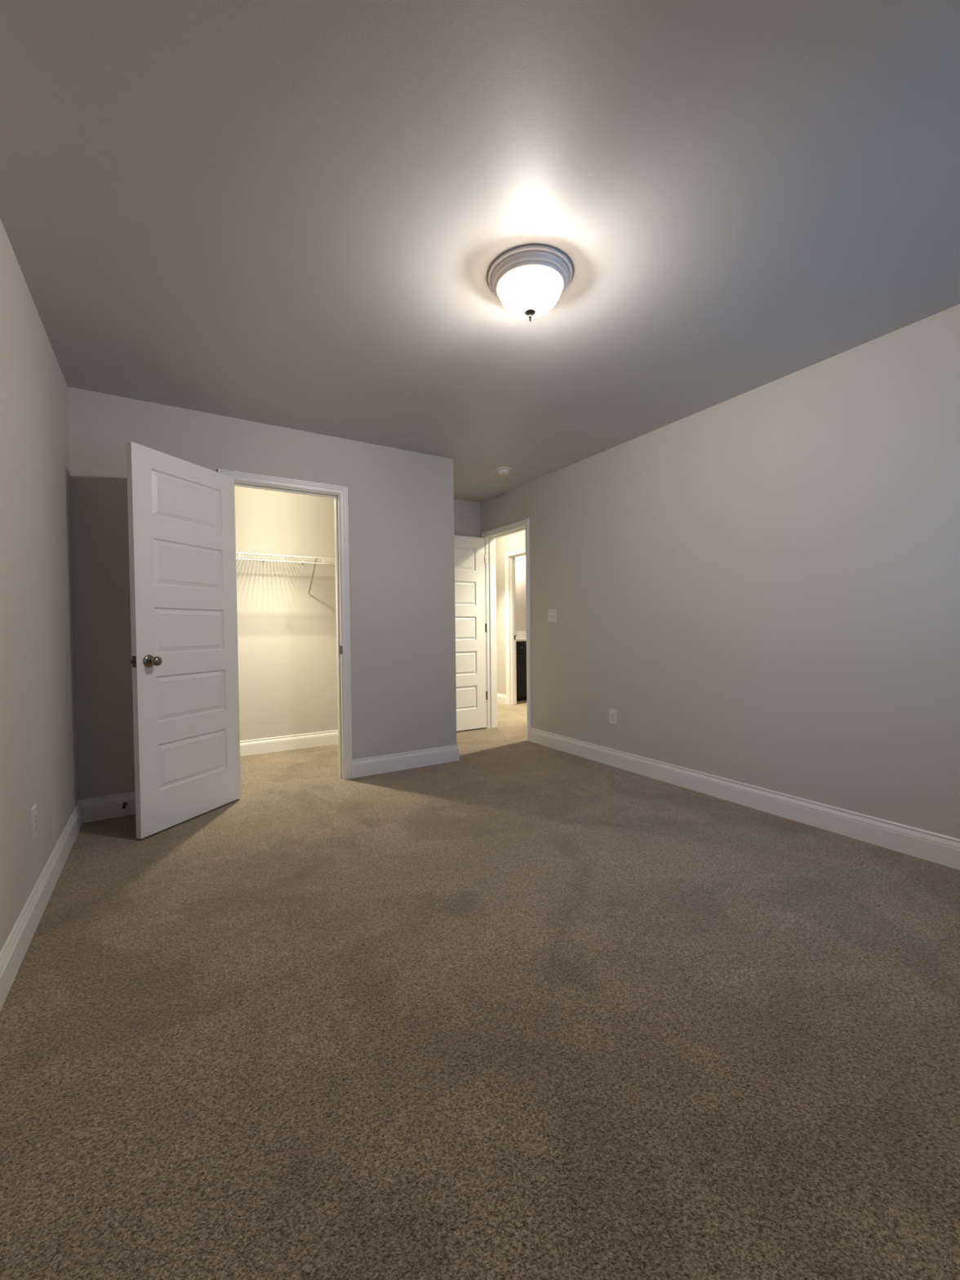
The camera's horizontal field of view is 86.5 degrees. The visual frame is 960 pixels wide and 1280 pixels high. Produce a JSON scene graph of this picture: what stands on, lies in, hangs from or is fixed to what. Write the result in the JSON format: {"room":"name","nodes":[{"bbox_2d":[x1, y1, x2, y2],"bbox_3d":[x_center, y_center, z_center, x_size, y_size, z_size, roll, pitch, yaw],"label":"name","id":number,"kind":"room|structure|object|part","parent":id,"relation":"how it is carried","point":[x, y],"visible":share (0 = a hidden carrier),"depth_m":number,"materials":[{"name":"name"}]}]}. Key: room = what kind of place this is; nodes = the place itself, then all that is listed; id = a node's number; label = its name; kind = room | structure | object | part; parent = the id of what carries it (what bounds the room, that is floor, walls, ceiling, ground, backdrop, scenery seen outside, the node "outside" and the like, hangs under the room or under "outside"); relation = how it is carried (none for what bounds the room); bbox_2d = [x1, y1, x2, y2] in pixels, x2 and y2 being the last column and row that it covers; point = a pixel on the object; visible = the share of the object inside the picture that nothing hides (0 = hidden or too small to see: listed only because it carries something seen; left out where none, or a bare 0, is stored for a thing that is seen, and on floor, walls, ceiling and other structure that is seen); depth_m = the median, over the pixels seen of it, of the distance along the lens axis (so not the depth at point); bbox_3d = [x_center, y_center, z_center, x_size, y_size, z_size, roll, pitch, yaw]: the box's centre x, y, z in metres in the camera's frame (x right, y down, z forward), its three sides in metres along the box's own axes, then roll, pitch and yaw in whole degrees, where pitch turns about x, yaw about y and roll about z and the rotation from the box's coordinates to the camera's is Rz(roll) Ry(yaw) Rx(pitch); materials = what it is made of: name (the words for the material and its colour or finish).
{"room":"empty bedroom","nodes":[
{"label":"empty bedroom","id":0,"kind":"room"},
{"bbox_2d":[0,217,79,951],"bbox_3d":[-1.559,-0.168,1.585,0.115,2.440,5.508,-1,1,-32],"label":"wall","id":1,"kind":"structure","parent":0,"point":[39,758],"depth_m":1.95,"materials":[{"name":"beige paint"}]},
{"bbox_2d":[31,804,37,841],"bbox_3d":[-1.665,0.682,1.909,0.008,0.118,0.073,-1,1,-32],"label":"wall outlet","id":2,"kind":"object","parent":1,"relation":"attached to","point":[33,811],"visible":1,"depth_m":1.89,"materials":[{"name":"white plastic"}]},
{"bbox_2d":[0,800,82,1011],"bbox_3d":[-1.182,0.993,1.142,0.014,0.130,4.100,-1,1,-32],"label":"baseboard","id":3,"kind":"structure","parent":1,"relation":"attached to","point":[12,953],"depth_m":1.83,"materials":[{"name":"white wood"}]},
{"bbox_2d":[67,386,456,799],"bbox_3d":[-1.269,-0.213,3.546,2.436,2.440,0.115,-1,1,-32],"label":"wall","id":4,"kind":"structure","parent":0,"point":[401,502],"depth_m":3.58,"materials":[{"name":"beige paint"}]},
{"bbox_2d":[80,791,135,822],"bbox_3d":[-1.947,0.960,3.070,0.735,0.130,0.014,-1,1,-32],"label":"baseboard","id":5,"kind":"structure","parent":4,"relation":"attached to","point":[104,807],"depth_m":2.94,"materials":[{"name":"white wood"}]},
{"bbox_2d":[122,802,127,808],"bbox_3d":[-2.058,0.959,2.952,0.022,0.022,0.073,-1,1,-32],"label":"door stop","id":6,"kind":"object","parent":4,"relation":"attached to","point":[124,804],"visible":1,"depth_m":2.95,"materials":[{"name":"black metal"}]},
{"bbox_2d":[126,441,240,839],"bbox_3d":[-1.659,0.001,2.922,0.183,2.025,0.692,0,1,19],"label":"door","id":7,"kind":"structure","parent":4,"relation":"in","point":[184,659],"depth_m":2.85,"materials":[{"name":"white paint"}]},
{"bbox_3d":[-1.767,0.111,2.602,0.023,0.058,0.010,0,1,19],"label":"latch plate","id":8,"kind":"part","parent":7,"relation":"part of","materials":[{"name":"silver metal"}]},
{"bbox_3d":[-1.693,0.110,2.651,0.074,0.066,0.066,0,1,19],"label":"knob","id":9,"kind":"part","parent":7,"relation":"part of","materials":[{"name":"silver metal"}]},
{"bbox_2d":[217,468,352,779],"bbox_3d":[-1.325,-0.040,3.514,0.830,2.097,0.151,-1,1,-32],"label":"trim","id":10,"kind":"structure","parent":4,"relation":"attached to","point":[340,493],"depth_m":3.65,"materials":[{"name":"white paint"}]},
{"bbox_3d":[-0.997,0.070,3.664,0.008,0.060,0.044,-1,1,-32],"label":"strike plate","id":11,"kind":"part","parent":10,"relation":"part of","materials":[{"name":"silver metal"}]},
{"bbox_2d":[234,485,337,741],"bbox_3d":[-1.887,-0.227,4.549,2.436,2.440,0.115,-1,1,-32],"label":"wall","id":12,"kind":"structure","parent":0,"point":[286,637],"depth_m":4.57,"materials":[{"name":"beige paint"}]},
{"bbox_2d":[235,552,335,597],"bbox_3d":[-1.825,-0.545,4.334,2.319,0.338,0.308,-1,1,-32],"label":"wire shelf","id":13,"kind":"object","parent":12,"relation":"attached to","point":[242,557],"visible":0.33,"depth_m":4.42,"materials":[{"name":"white metal"}]},
{"bbox_3d":[-1.750,-0.654,4.201,2.313,0.007,0.007,-1,1,-32],"label":"lip rail","id":14,"kind":"part","parent":13,"relation":"part of","materials":[{"name":"white metal"}]},
{"bbox_3d":[-1.751,-0.702,4.200,2.313,0.007,0.007,-1,1,-32],"label":"rail","id":15,"kind":"part","parent":13,"relation":"part of","materials":[{"name":"white metal"}]},
{"bbox_3d":[-1.905,-0.705,4.452,2.313,0.006,0.006,-1,1,-32],"label":"rail","id":16,"kind":"part","parent":13,"relation":"part of","materials":[{"name":"white metal"}]},
{"bbox_3d":[-1.844,-0.703,4.351,2.313,0.006,0.006,-1,1,-32],"label":"rail","id":17,"kind":"part","parent":13,"relation":"part of","materials":[{"name":"white metal"}]},
{"bbox_2d":[240,729,337,756],"bbox_3d":[-1.614,0.936,4.042,2.321,0.130,1.063,-1,1,-32],"label":"baseboard","id":18,"kind":"structure","parent":12,"relation":"attached to","point":[257,746],"depth_m":4.58,"materials":[{"name":"white wood"}]},
{"bbox_2d":[453,498,480,537],"bbox_3d":[-0.408,-0.261,5.356,0.928,2.440,0.115,-1,1,-32],"label":"wall","id":19,"kind":"structure","parent":0,"point":[467,513],"depth_m":5.44,"materials":[{"name":"beige paint"}]},
{"bbox_2d":[453,535,487,731],"bbox_3d":[-0.241,-0.067,5.299,0.713,2.025,0.183,-1,1,-32],"label":"door","id":20,"kind":"structure","parent":19,"relation":"in","point":[470,557],"depth_m":5.37,"materials":[{"name":"white paint"}]},
{"bbox_2d":[0,700,959,1279],"bbox_3d":[0.650,1.023,4.183,6.551,0.100,7.585,-1,1,-32],"label":"floor","id":21,"kind":"structure","parent":0,"point":[516,1007],"depth_m":1.33,"materials":[{"name":"beige carpet"}]},
{"bbox_2d":[515,640,526,701],"bbox_3d":[0.808,0.450,7.936,1.225,0.889,0.576,-1,1,-32],"label":"vanity cabinet","id":22,"kind":"object","parent":21,"relation":"on","point":[521,646],"visible":0.15,"depth_m":7.50,"materials":[{"name":"black paint"}]},
{"bbox_2d":[515,631,526,641],"bbox_3d":[0.800,-0.067,7.935,1.243,0.145,0.565,-1,1,-32],"label":"countertop","id":23,"kind":"structure","parent":22,"relation":"on","point":[521,635],"depth_m":8.14,"materials":[{"name":"white stone"}]},
{"bbox_3d":[0.597,0.110,7.499,0.396,0.160,0.019,-1,1,-32],"label":"drawer","id":24,"kind":"part","parent":22,"relation":"part of","materials":[{"name":"black paint"}]},
{"bbox_2d":[0,0,959,502],"bbox_3d":[0.623,-1.526,4.128,6.551,0.120,7.585,-1,1,-32],"label":"ceiling","id":25,"kind":"structure","parent":0,"point":[298,215],"depth_m":1.62,"materials":[{"name":"paint"}]},
{"bbox_2d":[495,466,511,475],"bbox_3d":[0.203,-1.443,4.385,0.144,0.048,0.144,-1,1,-32],"label":"smoke detector","id":26,"kind":"object","parent":25,"relation":"attached to","point":[502,471],"visible":1,"depth_m":4.34,"materials":[{"name":"white plastic"}]},
{"bbox_2d":[488,244,572,321],"bbox_3d":[0.195,-1.329,1.988,0.326,0.174,0.326,-1,1,-32],"label":"ceiling light","id":27,"kind":"object","parent":25,"relation":"attached to","point":[526,277],"visible":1,"depth_m":1.95,"materials":[{"name":"white glass"}]},
{"bbox_3d":[0.181,-1.343,2.033,0.046,0.048,0.048,-1,1,-32],"label":"bulb","id":28,"kind":"part","parent":27,"relation":"part of","materials":[{"name":"white glass"}]},
{"bbox_3d":[0.209,-1.341,1.942,0.046,0.048,0.048,-1,1,-32],"label":"bulb","id":29,"kind":"part","parent":27,"relation":"part of","materials":[{"name":"white glass"}]},
{"bbox_2d":[495,530,525,694],"bbox_3d":[1.022,-0.296,6.262,0.115,2.440,4.400,-1,1,-32],"label":"wall","id":30,"kind":"structure","parent":0,"point":[516,541],"depth_m":7.30,"materials":[{"name":"beige paint"}]},
{"bbox_2d":[497,693,506,704],"bbox_3d":[0.128,0.840,7.635,0.014,0.130,0.953,-1,1,-32],"label":"baseboard","id":31,"kind":"structure","parent":30,"relation":"attached to","point":[501,698],"depth_m":7.33,"materials":[{"name":"white wood"}]},
{"bbox_2d":[504,547,525,704],"bbox_3d":[0.651,-0.153,6.870,0.151,2.137,0.874,-1,1,-32],"label":"trim","id":32,"kind":"structure","parent":30,"relation":"attached to","point":[509,557],"depth_m":7.18,"materials":[{"name":"white paint"}]},
{"bbox_2d":[515,555,526,631],"bbox_3d":[0.850,-0.334,8.352,1.785,2.450,0.100,-1,1,-32],"label":"wall","id":33,"kind":"structure","parent":0,"point":[520,571],"depth_m":8.17,"materials":[{"name":"beige paint"}]},
{"bbox_2d":[515,558,525,566],"bbox_3d":[0.524,-1.223,7.994,0.560,0.120,0.145,-1,1,-32],"label":"vanity light","id":34,"kind":"object","parent":33,"relation":"attached to","point":[518,562],"visible":0.4,"depth_m":8.05,"materials":[{"name":"silver metal"}]},
{"bbox_3d":[0.597,-1.219,8.019,0.110,0.110,0.110,-1,1,-32],"label":"lamp shade","id":35,"kind":"part","parent":34,"relation":"part of","materials":[{"name":"white glass"}]},
{"bbox_3d":[0.725,-1.222,8.098,0.110,0.110,0.110,-1,1,-32],"label":"lamp shade","id":36,"kind":"part","parent":34,"relation":"part of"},
{"bbox_2d":[480,303,959,839],"bbox_3d":[0.859,-0.252,4.292,0.115,2.440,7.585,-1,1,-32],"label":"wall","id":37,"kind":"structure","parent":0,"point":[761,584],"depth_m":2.84,"materials":[{"name":"beige paint"}]},
{"bbox_2d":[481,518,531,742],"bbox_3d":[0.309,-0.096,5.192,0.151,2.102,0.828,-1,1,-32],"label":"trim","id":38,"kind":"structure","parent":37,"relation":"attached to","point":[490,536],"depth_m":5.46,"materials":[{"name":"white paint"}]},
{"bbox_2d":[547,608,556,622],"bbox_3d":[0.636,-0.215,4.530,0.017,0.118,0.118,-1,1,-32],"label":"light switch","id":39,"kind":"object","parent":37,"relation":"attached to","point":[552,613],"visible":1,"depth_m":4.53,"materials":[{"name":"white plastic"}]},
{"bbox_2d":[609,708,617,724],"bbox_3d":[1.025,0.594,3.938,0.008,0.118,0.073,-1,1,-32],"label":"wall outlet","id":40,"kind":"object","parent":37,"relation":"attached to","point":[613,713],"visible":1,"depth_m":3.93,"materials":[{"name":"white plastic"}]},
{"bbox_2d":[530,728,959,870],"bbox_3d":[1.613,0.923,2.989,0.014,0.130,4.316,-1,1,-32],"label":"baseboard","id":41,"kind":"structure","parent":37,"relation":"attached to","point":[940,849],"depth_m":2.85,"materials":[{"name":"white wood"}]},
{"bbox_3d":[-0.590,-0.244,4.656,0.115,2.440,1.063,-1,1,-32],"label":"wall","id":42,"kind":"structure","parent":0,"visible":0},
{"bbox_2d":[352,744,459,777],"bbox_3d":[-0.836,0.920,4.394,0.886,0.130,1.104,-1,1,-32],"label":"baseboard","id":43,"kind":"structure","parent":42,"relation":"attached to","point":[371,766],"depth_m":3.90,"materials":[{"name":"white wood"}]}
]}

